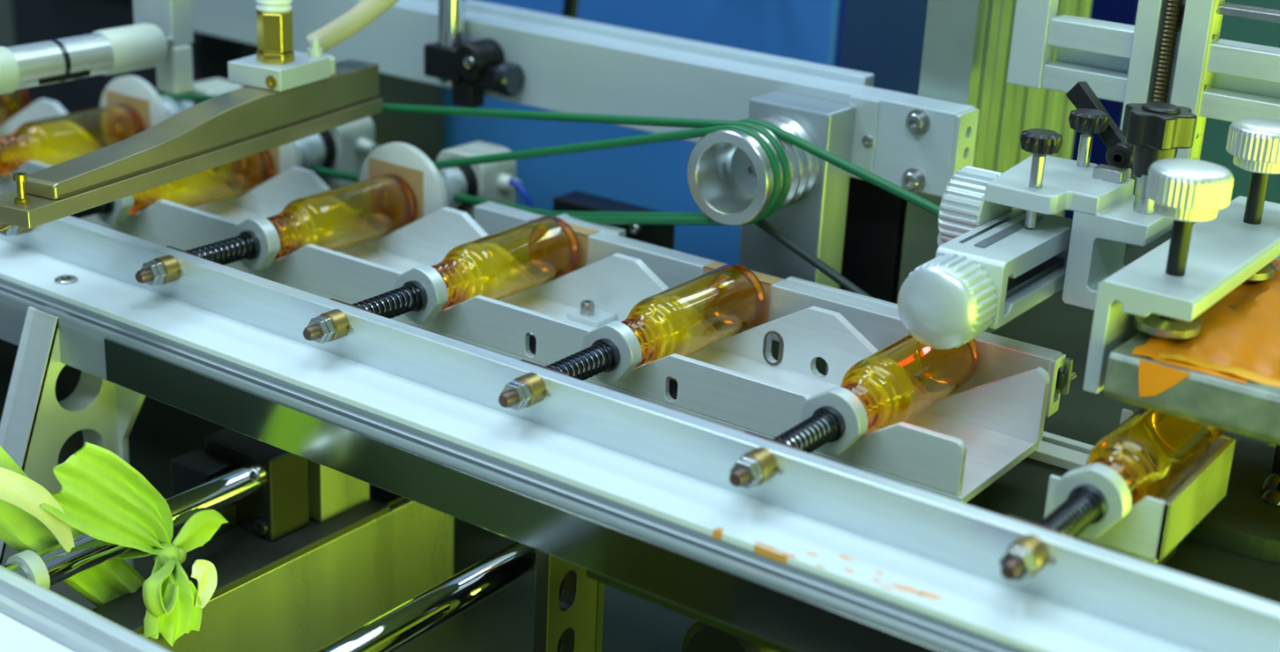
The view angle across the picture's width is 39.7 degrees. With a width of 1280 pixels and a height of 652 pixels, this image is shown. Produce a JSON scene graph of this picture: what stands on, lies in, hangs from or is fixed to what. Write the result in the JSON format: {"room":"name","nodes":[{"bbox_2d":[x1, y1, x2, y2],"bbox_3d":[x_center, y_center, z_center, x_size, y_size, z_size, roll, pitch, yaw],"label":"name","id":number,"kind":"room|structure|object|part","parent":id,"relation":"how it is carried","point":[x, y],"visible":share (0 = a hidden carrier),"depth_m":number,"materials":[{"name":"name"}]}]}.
{"room":"workspace","nodes":[
{"label":"workspace","id":0,"kind":"room"},
{"bbox_2d":[0,0,14,47],"bbox_3d":[-1.988,-1.150,2.027,0.032,2.640,5.280,16,24,32],"label":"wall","id":1,"kind":"structure","parent":0,"point":[6,33],"depth_m":3.42,"materials":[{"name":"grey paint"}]},
{"bbox_2d":[1125,193,1134,248],"bbox_3d":[1.391,-1.295,2.867,4.480,2.640,0.032,16,24,32],"label":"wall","id":2,"kind":"structure","parent":0,"point":[1129,246],"depth_m":3.54,"materials":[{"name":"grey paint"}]},
{"bbox_3d":[-0.221,0.640,1.287,4.480,0.032,5.280,16,24,32],"label":"floor","id":3,"kind":"structure","parent":0,"visible":0},
{"bbox_2d":[0,338,697,651],"bbox_3d":[-0.281,0.314,1.020,0.774,0.758,0.654,16,24,32],"label":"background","id":4,"kind":"object","parent":3,"relation":"on","point":[161,433],"depth_m":0.82,"materials":[{"name":"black metal"}]},
{"bbox_2d":[0,306,145,610],"bbox_3d":[-0.248,0.072,0.742,0.046,0.153,0.088,16,24,32],"label":"bracket","id":5,"kind":"object","parent":4,"relation":"on","point":[34,427],"visible":0.47,"depth_m":0.74,"materials":[{"name":"metal"}]},
{"bbox_3d":[-0.267,0.073,0.739,0.019,0.153,0.060,16,24,32],"label":"plate","id":6,"kind":"part","parent":5,"relation":"part of","materials":[{"name":"metal"}]},
{"bbox_2d":[0,565,171,651],"bbox_3d":[-0.312,0.132,0.632,0.374,0.112,0.107,16,24,32],"label":"machine frame edge","id":7,"kind":"object","parent":4,"relation":"on","point":[33,618],"visible":1,"depth_m":0.58,"materials":[{"name":"white metal"}]},
{"bbox_2d":[315,541,536,651],"bbox_3d":[-0.065,0.098,0.652,0.013,0.013,0.229,16,24,32],"label":"rod","id":8,"kind":"object","parent":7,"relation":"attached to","point":[414,619],"visible":0.49,"depth_m":0.64,"materials":[{"name":"silver metal"}]},
{"bbox_2d":[11,0,443,161],"bbox_3d":[-0.305,-0.163,1.186,0.323,0.278,0.160,16,24,32],"label":"panel","id":9,"kind":"object","parent":4,"relation":"on","point":[33,20],"visible":0.06,"depth_m":1.18,"materials":[{"name":"black metal"}]},
{"bbox_2d":[90,484,453,651],"bbox_3d":[-0.162,0.125,0.737,0.025,0.067,0.229,16,24,32],"label":"metal beam","id":10,"kind":"structure","parent":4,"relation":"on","point":[305,589],"depth_m":0.75,"materials":[{"name":"green metal"}]},
{"bbox_2d":[170,427,309,541],"bbox_3d":[-0.167,0.067,0.743,0.042,0.037,0.038,16,24,32],"label":"block","id":11,"kind":"object","parent":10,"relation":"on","point":[282,508],"visible":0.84,"depth_m":0.74,"materials":[{"name":"black metal"}]},
{"bbox_2d":[3,463,263,590],"bbox_3d":[-0.197,0.080,0.683,0.018,0.018,0.131,16,24,32],"label":"rod","id":12,"kind":"object","parent":11,"relation":"attached to","point":[46,567],"visible":0.71,"depth_m":0.67,"materials":[{"name":"silver metal"}]},
{"bbox_2d":[0,441,228,647],"bbox_3d":[-0.196,0.082,0.666,0.045,0.099,0.106,16,24,32],"label":"plant","id":13,"kind":"object","parent":12,"relation":"hanging from","point":[101,496],"visible":0.99,"depth_m":0.67,"materials":[{"name":"green plant"}]},
{"bbox_2d":[0,446,145,607],"bbox_3d":[-0.216,0.081,0.665,0.011,0.099,0.081,18,25,36],"label":"leaf","id":14,"kind":"object","parent":13,"relation":"hanging from","point":[101,496],"depth_m":0.65,"materials":[{"name":"plant"}]},
{"bbox_2d":[40,441,173,555],"bbox_3d":[-0.199,0.067,0.660,0.008,0.056,0.054,19,26,37],"label":"leaf","id":15,"kind":"object","parent":13,"relation":"hanging from","point":[102,497],"depth_m":0.66,"materials":[{"name":"plant"}]},
{"bbox_2d":[308,460,369,522],"bbox_3d":[-0.143,0.058,0.771,0.042,0.038,0.030,16,24,32],"label":"block","id":16,"kind":"object","parent":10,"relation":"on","point":[331,492],"visible":0.24,"depth_m":0.76,"materials":[{"name":"silver metal"}]},
{"bbox_3d":[-0.033,0.122,0.669,0.020,0.131,0.035,16,24,32],"label":"perforated bracket","id":17,"kind":"part","parent":4,"relation":"part of","materials":[{"name":"metal"}]},
{"bbox_2d":[839,177,906,303],"bbox_3d":[0.105,0.021,0.854,0.043,0.205,0.032,16,24,32],"label":"dark opening","id":18,"kind":"object","parent":4,"relation":"on","point":[875,217],"visible":0.02,"depth_m":0.81,"materials":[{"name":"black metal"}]},
{"bbox_2d":[897,0,1092,333],"bbox_3d":[0.162,-0.078,0.829,0.037,0.413,0.134,16,24,32],"label":"column","id":19,"kind":"structure","parent":4,"relation":"on","point":[967,43],"depth_m":0.78,"materials":[{"name":"metal"}]},
{"bbox_2d":[191,0,979,197],"bbox_3d":[-0.063,-0.136,0.890,0.501,0.041,0.034,16,24,32],"label":"support beam","id":20,"kind":"structure","parent":19,"relation":"attached to","point":[916,144],"depth_m":0.84,"materials":[{"name":"grey metal"}]},
{"bbox_2d":[423,0,524,107],"bbox_3d":[-0.081,-0.184,0.858,0.052,0.161,0.022,16,24,32],"label":"clamp","id":21,"kind":"object","parent":20,"relation":"attached to","point":[473,68],"visible":0.99,"depth_m":0.88,"materials":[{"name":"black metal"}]},
{"bbox_3d":[-0.091,-0.194,0.866,0.013,0.150,0.013,16,24,32],"label":"rod","id":22,"kind":"part","parent":21,"relation":"part of","materials":[{"name":"silver metal"}]},
{"bbox_3d":[-0.076,-0.124,0.877,0.023,0.012,0.011,16,24,32],"label":"cross arm","id":23,"kind":"part","parent":21,"relation":"part of","materials":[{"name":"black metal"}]},
{"bbox_2d":[901,167,925,192],"bbox_3d":[0.116,-0.062,0.760,0.011,0.011,0.005,16,24,32],"label":"bolt","id":24,"kind":"object","parent":20,"relation":"in","point":[913,179],"depth_m":0.76,"materials":[{"name":"metal"}]},
{"bbox_2d":[905,108,930,134],"bbox_3d":[0.117,-0.086,0.751,0.011,0.011,0.005,16,24,32],"label":"bolt","id":25,"kind":"object","parent":20,"relation":"in","point":[917,121],"depth_m":0.75,"materials":[{"name":"metal"}]},
{"bbox_3d":[0.138,-0.074,0.756,0.002,0.036,0.018,16,24,32],"label":"plate","id":26,"kind":"part","parent":20,"relation":"part of","materials":[{"name":"grey metal"}]},
{"bbox_3d":[-0.277,-0.028,1.052,0.576,0.123,0.038,16,24,32],"label":"apron","id":27,"kind":"object","parent":4,"relation":"on","visible":0},
{"bbox_2d":[235,196,1279,651],"bbox_3d":[-0.078,-0.093,0.948,0.947,0.090,0.554,16,24,32],"label":"table","id":28,"kind":"object","parent":27,"relation":"on","point":[1083,416],"depth_m":0.68,"materials":[{"name":"grey metal"}]},
{"bbox_2d":[99,75,244,130],"bbox_3d":[-0.249,-0.108,0.969,0.054,0.067,0.070,16,24,32],"label":"disc","id":29,"kind":"object","parent":28,"relation":"on","point":[134,91],"visible":0.36,"depth_m":0.94,"materials":[{"name":"plastic"}]},
{"bbox_2d":[237,116,378,197],"bbox_3d":[-0.171,-0.085,0.918,0.054,0.067,0.070,16,24,32],"label":"roller","id":30,"kind":"object","parent":28,"relation":"on","point":[345,148],"visible":0.25,"depth_m":0.91,"materials":[{"name":"plastic"}]},
{"bbox_2d":[358,141,522,239],"bbox_3d":[-0.094,-0.062,0.867,0.054,0.067,0.070,16,24,32],"label":"disc","id":31,"kind":"object","parent":28,"relation":"on","point":[433,189],"visible":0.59,"depth_m":0.85,"materials":[{"name":"plastic"}]},
{"bbox_2d":[507,177,534,208],"bbox_3d":[-0.055,-0.051,0.871,0.020,0.043,0.006,7,21,11],"label":"tube","id":32,"kind":"object","parent":28,"relation":"on","point":[514,183],"visible":0.46,"depth_m":0.86,"materials":[{"name":"blue plastic"}]},
{"bbox_2d":[0,0,1049,503],"bbox_3d":[-0.174,-0.087,0.743,0.678,0.193,0.232,16,24,32],"label":"holder","id":33,"kind":"object","parent":28,"relation":"on","point":[959,446],"depth_m":0.72,"materials":[{"name":"metal"}]},
{"bbox_2d":[0,88,30,126],"bbox_3d":[-0.373,-0.117,0.958,0.028,0.028,0.085,16,24,32],"label":"bottle","id":34,"kind":"object","parent":33,"relation":"on","point":[12,104],"visible":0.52,"depth_m":0.97,"materials":[{"name":"orange glass"}]},
{"bbox_2d":[0,103,144,174],"bbox_3d":[-0.295,-0.094,0.906,0.028,0.028,0.085,16,24,32],"label":"bottle","id":35,"kind":"object","parent":33,"relation":"on","point":[52,141],"visible":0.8,"depth_m":0.90,"materials":[{"name":"orange glass"}]},
{"bbox_2d":[133,0,193,94],"bbox_3d":[-0.231,-0.184,0.854,0.031,0.141,0.015,16,24,32],"label":"post","id":36,"kind":"object","parent":33,"relation":"on","point":[175,75],"visible":0.77,"depth_m":0.86,"materials":[{"name":"grey metal"}]},
{"bbox_2d":[0,23,173,94],"bbox_3d":[-0.266,-0.121,0.809,0.021,0.021,0.129,16,24,32],"label":"cylinder","id":37,"kind":"object","parent":36,"relation":"attached to","point":[109,51],"visible":1,"depth_m":0.81,"materials":[{"name":"metal"}]},
{"bbox_3d":[-0.231,-0.195,0.851,0.028,0.118,0.014,16,24,32],"label":"post","id":38,"kind":"part","parent":36,"relation":"part of","materials":[{"name":"grey metal"}]},
{"bbox_2d":[155,44,193,94],"bbox_3d":[-0.228,-0.127,0.869,0.015,0.023,0.012,16,24,32],"label":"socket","id":39,"kind":"object","parent":36,"relation":"attached to","point":[175,75],"depth_m":0.86,"materials":[{"name":"white plastic"}]},
{"bbox_3d":[-0.186,-0.125,0.739,0.029,0.121,0.231,12,22,24],"label":"brass burner","id":40,"kind":"part","parent":33,"relation":"part of","materials":[{"name":"metal"}]},
{"bbox_2d":[128,150,272,214],"bbox_3d":[-0.217,-0.071,0.855,0.028,0.028,0.085,16,24,32],"label":"bottle","id":41,"kind":"object","parent":33,"relation":"on","point":[237,178],"visible":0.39,"depth_m":0.85,"materials":[{"name":"orange glass"}]},
{"bbox_3d":[-0.180,-0.088,0.760,0.018,0.017,0.213,12,22,24],"label":"burner","id":42,"kind":"part","parent":33,"relation":"part of","materials":[{"name":"gold metal"}]},
{"bbox_3d":[-0.147,-0.121,0.804,0.007,0.018,0.007,12,22,24],"label":"spout","id":43,"kind":"part","parent":33,"relation":"part of","materials":[{"name":"white plastic"}]},
{"bbox_2d":[323,54,335,75],"bbox_3d":[-0.145,-0.120,0.817,0.009,0.007,0.010,-10,24,-32],"label":"socket","id":44,"kind":"object","parent":33,"relation":"attached to","point":[329,61],"depth_m":0.81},
{"bbox_2d":[266,173,416,259],"bbox_3d":[-0.139,-0.048,0.804,0.028,0.028,0.085,16,24,32],"label":"bottle","id":45,"kind":"object","parent":33,"relation":"on","point":[348,215],"visible":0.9,"depth_m":0.80,"materials":[{"name":"orange glass"}]},
{"bbox_2d":[306,0,399,52],"bbox_3d":[-0.117,-0.163,0.816,0.078,0.083,0.012,7,21,10],"label":"hose","id":46,"kind":"object","parent":33,"relation":"attached to","point":[366,11],"visible":0.79,"depth_m":0.82,"materials":[{"name":"rubber"}]},
{"bbox_2d":[431,216,578,310],"bbox_3d":[-0.061,-0.025,0.753,0.028,0.028,0.085,16,24,32],"label":"bottle","id":47,"kind":"object","parent":33,"relation":"on","point":[500,265],"visible":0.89,"depth_m":0.74,"materials":[{"name":"orange glass"}]},
{"bbox_2d":[620,263,764,368],"bbox_3d":[0.017,-0.002,0.701,0.028,0.028,0.085,16,24,32],"label":"bottle","id":48,"kind":"object","parent":33,"relation":"on","point":[686,318],"visible":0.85,"depth_m":0.69,"materials":[{"name":"orange glass"}]},
{"bbox_2d":[840,333,979,433],"bbox_3d":[0.094,0.021,0.650,0.028,0.028,0.085,16,24,32],"label":"bottle","id":49,"kind":"object","parent":33,"relation":"on","point":[899,381],"visible":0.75,"depth_m":0.64,"materials":[{"name":"orange glass"}]},
{"bbox_2d":[897,81,1196,349],"bbox_3d":[0.149,-0.041,0.650,0.080,0.081,0.126,16,24,32],"label":"slide arm","id":50,"kind":"object","parent":33,"relation":"on","point":[989,268],"depth_m":0.65,"materials":[{"name":"grey metal"}]},
{"bbox_3d":[0.108,-0.008,0.626,0.032,0.032,0.017,16,24,32],"label":"knob","id":51,"kind":"part","parent":50,"relation":"part of","materials":[{"name":"grey metal"}]},
{"bbox_3d":[0.136,-0.022,0.657,0.027,0.025,0.070,16,24,32],"label":"arm","id":52,"kind":"part","parent":50,"relation":"part of","materials":[{"name":"grey metal"}]},
{"bbox_3d":[0.147,-0.067,0.649,0.016,0.008,0.016,16,24,32],"label":"thumb knob","id":53,"kind":"part","parent":50,"relation":"part of","materials":[{"name":"black plastic"}]},
{"bbox_3d":[0.159,-0.053,0.671,0.045,0.007,0.058,16,24,32],"label":"plate","id":54,"kind":"part","parent":50,"relation":"part of","materials":[{"name":"grey metal"}]},
{"bbox_3d":[0.172,-0.078,0.681,0.016,0.008,0.016,16,24,32],"label":"thumb knob","id":55,"kind":"part","parent":50,"relation":"part of","materials":[{"name":"black plastic"}]},
{"bbox_3d":[0.171,-0.050,0.669,0.069,0.076,0.067,16,24,32],"label":"clamp bracket","id":56,"kind":"part","parent":50,"relation":"part of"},
{"bbox_3d":[0.178,-0.078,0.686,0.013,0.029,0.036,-16,28,-41],"label":"clamp lever","id":57,"kind":"part","parent":50,"relation":"part of","materials":[{"name":"black plastic"}]},
{"bbox_3d":[0.177,-0.058,0.669,0.011,0.004,0.007,16,24,32],"label":"lever","id":58,"kind":"part","parent":50,"relation":"part of","materials":[{"name":"metal"}]},
{"bbox_3d":[0.186,-0.049,0.652,0.008,0.014,0.008,16,24,32],"label":"silver post","id":59,"kind":"part","parent":50,"relation":"part of","materials":[{"name":"metal"}]},
{"bbox_3d":[0.189,-0.068,0.648,0.027,0.027,0.024,16,24,32],"label":"star knob","id":60,"kind":"part","parent":50,"relation":"part of","materials":[{"name":"black plastic"}]},
{"bbox_2d":[1083,117,1279,394],"bbox_3d":[0.208,-0.029,0.639,0.033,0.079,0.141,16,24,32],"label":"bracket","id":61,"kind":"object","parent":50,"relation":"attached to","point":[1161,294],"visible":0.99,"depth_m":0.60,"materials":[{"name":"grey metal"}]},
{"bbox_3d":[0.183,-0.045,0.592,0.027,0.015,0.027,16,24,32],"label":"knurled knob","id":62,"kind":"part","parent":61,"relation":"part of","materials":[{"name":"silver metal"}]},
{"bbox_3d":[0.183,-0.053,0.589,0.026,0.002,0.026,16,24,32],"label":"knob","id":63,"kind":"part","parent":61,"relation":"part of","materials":[{"name":"silver metal"}]},
{"bbox_3d":[0.231,-0.066,0.656,0.027,0.015,0.027,16,24,32],"label":"knurled knob","id":64,"kind":"part","parent":61,"relation":"part of","materials":[{"name":"silver metal"}]},
{"bbox_3d":[0.231,-0.074,0.653,0.026,0.002,0.026,16,24,32],"label":"knob","id":65,"kind":"part","parent":61,"relation":"part of","materials":[{"name":"silver metal"}]},
{"bbox_2d":[552,191,675,249],"bbox_3d":[-0.014,-0.042,0.868,0.061,0.035,0.022,16,24,32],"label":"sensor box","id":66,"kind":"object","parent":28,"relation":"on","point":[663,236],"visible":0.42,"depth_m":0.86,"materials":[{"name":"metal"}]},
{"bbox_2d":[0,193,1279,651],"bbox_3d":[-0.112,0.023,0.667,0.832,0.045,0.043,16,24,32],"label":"rail","id":67,"kind":"object","parent":28,"relation":"on","point":[822,555],"visible":1,"depth_m":0.60,"materials":[{"name":"metal"}]},
{"bbox_2d":[0,195,133,236],"bbox_3d":[-0.262,-0.051,0.797,0.024,0.023,0.067,16,24,32],"label":"plunger","id":68,"kind":"object","parent":67,"relation":"attached to","point":[116,211],"visible":0.32,"depth_m":0.81,"materials":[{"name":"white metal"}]},
{"bbox_3d":[-0.257,-0.053,0.803,0.007,0.007,0.037,16,24,32],"label":"pin rod","id":69,"kind":"part","parent":68,"relation":"part of","materials":[{"name":"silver metal"}]},
{"bbox_2d":[135,215,280,286],"bbox_3d":[-0.184,-0.028,0.745,0.024,0.023,0.067,16,24,32],"label":"plunger","id":70,"kind":"object","parent":67,"relation":"attached to","point":[255,242],"visible":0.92,"depth_m":0.76,"materials":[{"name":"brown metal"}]},
{"bbox_3d":[-0.190,-0.027,0.739,0.022,0.008,0.003,16,24,32],"label":"guide plate","id":71,"kind":"part","parent":70,"relation":"part of","materials":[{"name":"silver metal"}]},
{"bbox_3d":[-0.179,-0.030,0.751,0.007,0.007,0.037,16,24,32],"label":"pin rod","id":72,"kind":"part","parent":70,"relation":"part of","materials":[{"name":"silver metal"}]},
{"bbox_2d":[302,264,448,343],"bbox_3d":[-0.106,-0.005,0.694,0.024,0.023,0.067,16,24,32],"label":"plunger","id":73,"kind":"object","parent":67,"relation":"attached to","point":[420,293],"visible":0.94,"depth_m":0.70,"materials":[{"name":"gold metal"}]},
{"bbox_3d":[-0.113,-0.004,0.688,0.022,0.008,0.003,16,24,32],"label":"guide plate","id":74,"kind":"part","parent":73,"relation":"part of","materials":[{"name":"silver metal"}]},
{"bbox_3d":[-0.101,-0.007,0.700,0.007,0.007,0.037,16,24,32],"label":"pin rod","id":75,"kind":"part","parent":73,"relation":"part of","materials":[{"name":"silver metal"}]},
{"bbox_2d":[498,320,641,411],"bbox_3d":[-0.029,0.017,0.643,0.024,0.023,0.067,16,24,32],"label":"plunger","id":76,"kind":"object","parent":67,"relation":"attached to","point":[610,352],"visible":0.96,"depth_m":0.65,"materials":[{"name":"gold metal"}]},
{"bbox_3d":[-0.035,0.019,0.637,0.022,0.008,0.003,16,24,32],"label":"guide plate","id":77,"kind":"part","parent":76,"relation":"part of","materials":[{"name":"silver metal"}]},
{"bbox_3d":[-0.023,0.015,0.649,0.007,0.007,0.037,16,24,32],"label":"pin rod","id":78,"kind":"part","parent":76,"relation":"part of","materials":[{"name":"silver metal"}]},
{"bbox_2d":[728,386,868,489],"bbox_3d":[0.049,0.040,0.591,0.024,0.023,0.067,16,24,32],"label":"plunger","id":79,"kind":"object","parent":67,"relation":"attached to","point":[833,420],"visible":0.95,"depth_m":0.60,"materials":[{"name":"gold metal"}]},
{"bbox_3d":[0.043,0.042,0.585,0.022,0.008,0.003,16,24,32],"label":"guide plate","id":80,"kind":"part","parent":79,"relation":"part of","materials":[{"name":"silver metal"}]},
{"bbox_3d":[0.055,0.038,0.598,0.007,0.007,0.037,16,24,32],"label":"pin rod","id":81,"kind":"part","parent":79,"relation":"part of","materials":[{"name":"silver metal"}]},
{"bbox_2d":[998,462,1131,582],"bbox_3d":[0.126,0.063,0.541,0.024,0.023,0.067,16,24,32],"label":"plunger","id":82,"kind":"object","parent":67,"relation":"attached to","point":[1090,500],"visible":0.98,"depth_m":0.55,"materials":[{"name":"gold metal"}]},
{"bbox_3d":[0.120,0.064,0.535,0.022,0.008,0.003,16,24,32],"label":"guide plate","id":83,"kind":"part","parent":82,"relation":"part of","materials":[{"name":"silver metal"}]},
{"bbox_3d":[0.131,0.061,0.547,0.007,0.007,0.037,16,24,32],"label":"pin rod","id":84,"kind":"part","parent":82,"relation":"part of","materials":[{"name":"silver metal"}]},
{"bbox_2d":[682,621,775,651],"bbox_3d":[0.058,0.152,0.634,0.082,0.107,0.045,16,24,32],"label":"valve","id":85,"kind":"object","parent":28,"relation":"attached to","point":[700,637],"visible":0.34,"depth_m":0.61,"materials":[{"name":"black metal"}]},
{"bbox_2d":[474,201,1076,417],"bbox_3d":[0.045,-0.002,0.752,0.288,0.047,0.020,16,24,32],"label":"bar","id":86,"kind":"object","parent":28,"relation":"on","point":[879,322],"visible":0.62,"depth_m":0.72,"materials":[{"name":"metal"}]},
{"bbox_3d":[0.085,0.023,0.726,0.016,0.022,0.009,16,24,32],"label":"bar leg","id":87,"kind":"part","parent":86,"relation":"part of","materials":[{"name":"grey metal"}]},
{"bbox_3d":[0.157,0.022,0.670,0.002,0.023,0.010,16,24,32],"label":"plate","id":88,"kind":"part","parent":86,"relation":"part of","materials":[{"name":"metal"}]},
{"bbox_3d":[0.161,0.019,0.672,0.004,0.014,0.003,16,24,32],"label":"latch plate","id":89,"kind":"part","parent":86,"relation":"part of","materials":[{"name":"metal"}]},
{"bbox_2d":[737,90,855,288],"bbox_3d":[0.068,-0.047,0.789,0.041,0.108,0.023,16,24,32],"label":"pulley block","id":90,"kind":"object","parent":28,"relation":"on","point":[816,223],"visible":0.51,"depth_m":0.77,"materials":[{"name":"grey metal"}]},
{"bbox_2d":[687,113,820,226],"bbox_3d":[0.048,-0.067,0.754,0.040,0.040,0.043,16,24,32],"label":"pulley","id":91,"kind":"object","parent":90,"relation":"attached to","point":[730,175],"visible":0.95,"depth_m":0.75,"materials":[{"name":"metal"}]},
{"bbox_2d":[159,93,789,220],"bbox_3d":[-0.102,-0.091,0.851,0.402,0.080,0.004,16,24,32],"label":"belt","id":92,"kind":"object","parent":91,"relation":"attached to","point":[423,109],"visible":0.62,"depth_m":0.80,"materials":[{"name":"green rubber"}]},
{"bbox_2d":[431,124,780,226],"bbox_3d":[-0.028,-0.066,0.794,0.210,0.080,0.004,16,24,32],"label":"belt","id":93,"kind":"object","parent":91,"relation":"attached to","point":[697,132],"visible":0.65,"depth_m":0.77,"materials":[{"name":"green rubber"}]},
{"bbox_2d":[739,118,939,297],"bbox_3d":[0.082,-0.039,0.739,0.127,0.081,0.004,16,24,32],"label":"belt","id":94,"kind":"object","parent":91,"relation":"attached to","point":[805,145],"visible":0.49,"depth_m":0.74,"materials":[{"name":"green rubber"}]},
{"bbox_3d":[0.125,-0.004,0.722,0.016,0.080,0.016,16,24,32],"label":"idler bracket","id":95,"kind":"part","parent":28,"relation":"part of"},
{"bbox_3d":[0.174,0.054,0.681,0.067,0.004,0.011,16,24,32],"label":"guide strip","id":96,"kind":"part","parent":28,"relation":"part of","materials":[{"name":"silver metal"}]},
{"bbox_3d":[0.182,0.051,0.692,0.067,0.003,0.005,16,24,32],"label":"guide strip","id":97,"kind":"part","parent":28,"relation":"part of","materials":[{"name":"silver metal"}]},
{"bbox_2d":[1044,408,1235,567],"bbox_3d":[0.169,0.062,0.603,0.040,0.042,0.064,16,24,32],"label":"holder","id":98,"kind":"object","parent":28,"relation":"on","point":[1151,532],"visible":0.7,"depth_m":0.58,"materials":[{"name":"metal"}]},
{"bbox_3d":[0.169,0.063,0.605,0.038,0.002,0.062,16,24,32],"label":"floor plate","id":99,"kind":"part","parent":98,"relation":"part of","materials":[{"name":"metal"}]},
{"bbox_2d":[1085,407,1223,505],"bbox_3d":[0.171,0.044,0.600,0.028,0.028,0.085,16,24,32],"label":"bottle","id":100,"kind":"object","parent":98,"relation":"in","point":[1153,451],"visible":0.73,"depth_m":0.58,"materials":[{"name":"orange glass"}]},
{"bbox_2d":[1184,440,1279,564],"bbox_3d":[0.236,0.066,0.649,0.061,0.009,0.083,16,24,32],"label":"metal panel","id":101,"kind":"object","parent":28,"relation":"on","point":[1242,523],"visible":0.7,"depth_m":0.63,"materials":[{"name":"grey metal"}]},
{"bbox_2d":[1260,472,1279,505],"bbox_3d":[0.237,0.059,0.647,0.024,0.008,0.016,-1,21,-9],"label":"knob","id":102,"kind":"object","parent":101,"relation":"on","point":[1271,485],"visible":1,"depth_m":0.65,"materials":[{"name":"silver metal"}]},
{"bbox_2d":[1271,444,1279,474],"bbox_3d":[0.275,0.049,0.649,0.077,0.027,0.022,16,24,32],"label":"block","id":103,"kind":"object","parent":101,"relation":"on","point":[1276,464],"visible":0.83,"depth_m":0.66,"materials":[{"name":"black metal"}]},
{"bbox_2d":[442,0,1138,264],"bbox_3d":[-0.059,-0.137,1.445,0.746,1.328,0.478,16,24,32],"label":"panel","id":104,"kind":"object","parent":3,"relation":"on","point":[884,39],"visible":0.02,"depth_m":1.08,"materials":[{"name":"paint"}]},
{"bbox_2d":[562,0,578,18],"bbox_3d":[-0.027,-0.207,0.948,0.026,0.145,0.010,6,21,8],"label":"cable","id":105,"kind":"object","parent":104,"relation":"hanging from","point":[570,9],"visible":0.32,"depth_m":0.96,"materials":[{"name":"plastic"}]},
{"bbox_3d":[0.257,-0.342,1.138,0.003,0.701,0.475,16,24,32],"label":"panel","id":106,"kind":"part","parent":104,"relation":"part of","materials":[{"name":"green metal"}]},
{"bbox_2d":[1006,0,1279,177],"bbox_3d":[0.211,0.272,0.858,0.182,0.995,0.037,16,24,32],"label":"frame","id":107,"kind":"object","parent":3,"relation":"on","point":[1174,53],"visible":0.91,"depth_m":0.71,"materials":[{"name":"grey metal"}]},
{"bbox_3d":[0.167,-0.154,0.734,0.015,0.109,0.010,16,24,32],"label":"plate","id":108,"kind":"part","parent":107,"relation":"part of","materials":[{"name":"grey metal"}]},
{"bbox_3d":[0.212,-0.130,0.704,0.007,0.108,0.007,16,24,32],"label":"threaded rod","id":109,"kind":"part","parent":107,"relation":"part of","materials":[{"name":"gold metal"}]},
{"bbox_2d":[1103,255,1279,444],"bbox_3d":[0.262,0.013,0.617,0.145,0.019,0.162,16,24,32],"label":"tray","id":110,"kind":"object","parent":107,"relation":"attached to","point":[1226,376],"visible":0.89,"depth_m":0.59,"materials":[{"name":"orange"}]},
{"bbox_3d":[0.263,-0.116,0.679,0.084,0.003,0.011,16,24,32],"label":"slide rail","id":111,"kind":"part","parent":107,"relation":"part of","materials":[{"name":"metal"}]},
{"bbox_2d":[1199,0,1279,204],"bbox_3d":[0.647,0.209,1.213,0.582,0.906,0.326,16,24,32],"label":"panel","id":112,"kind":"object","parent":3,"relation":"on","point":[1213,150],"visible":0.02,"depth_m":1.10,"materials":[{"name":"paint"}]}
]}

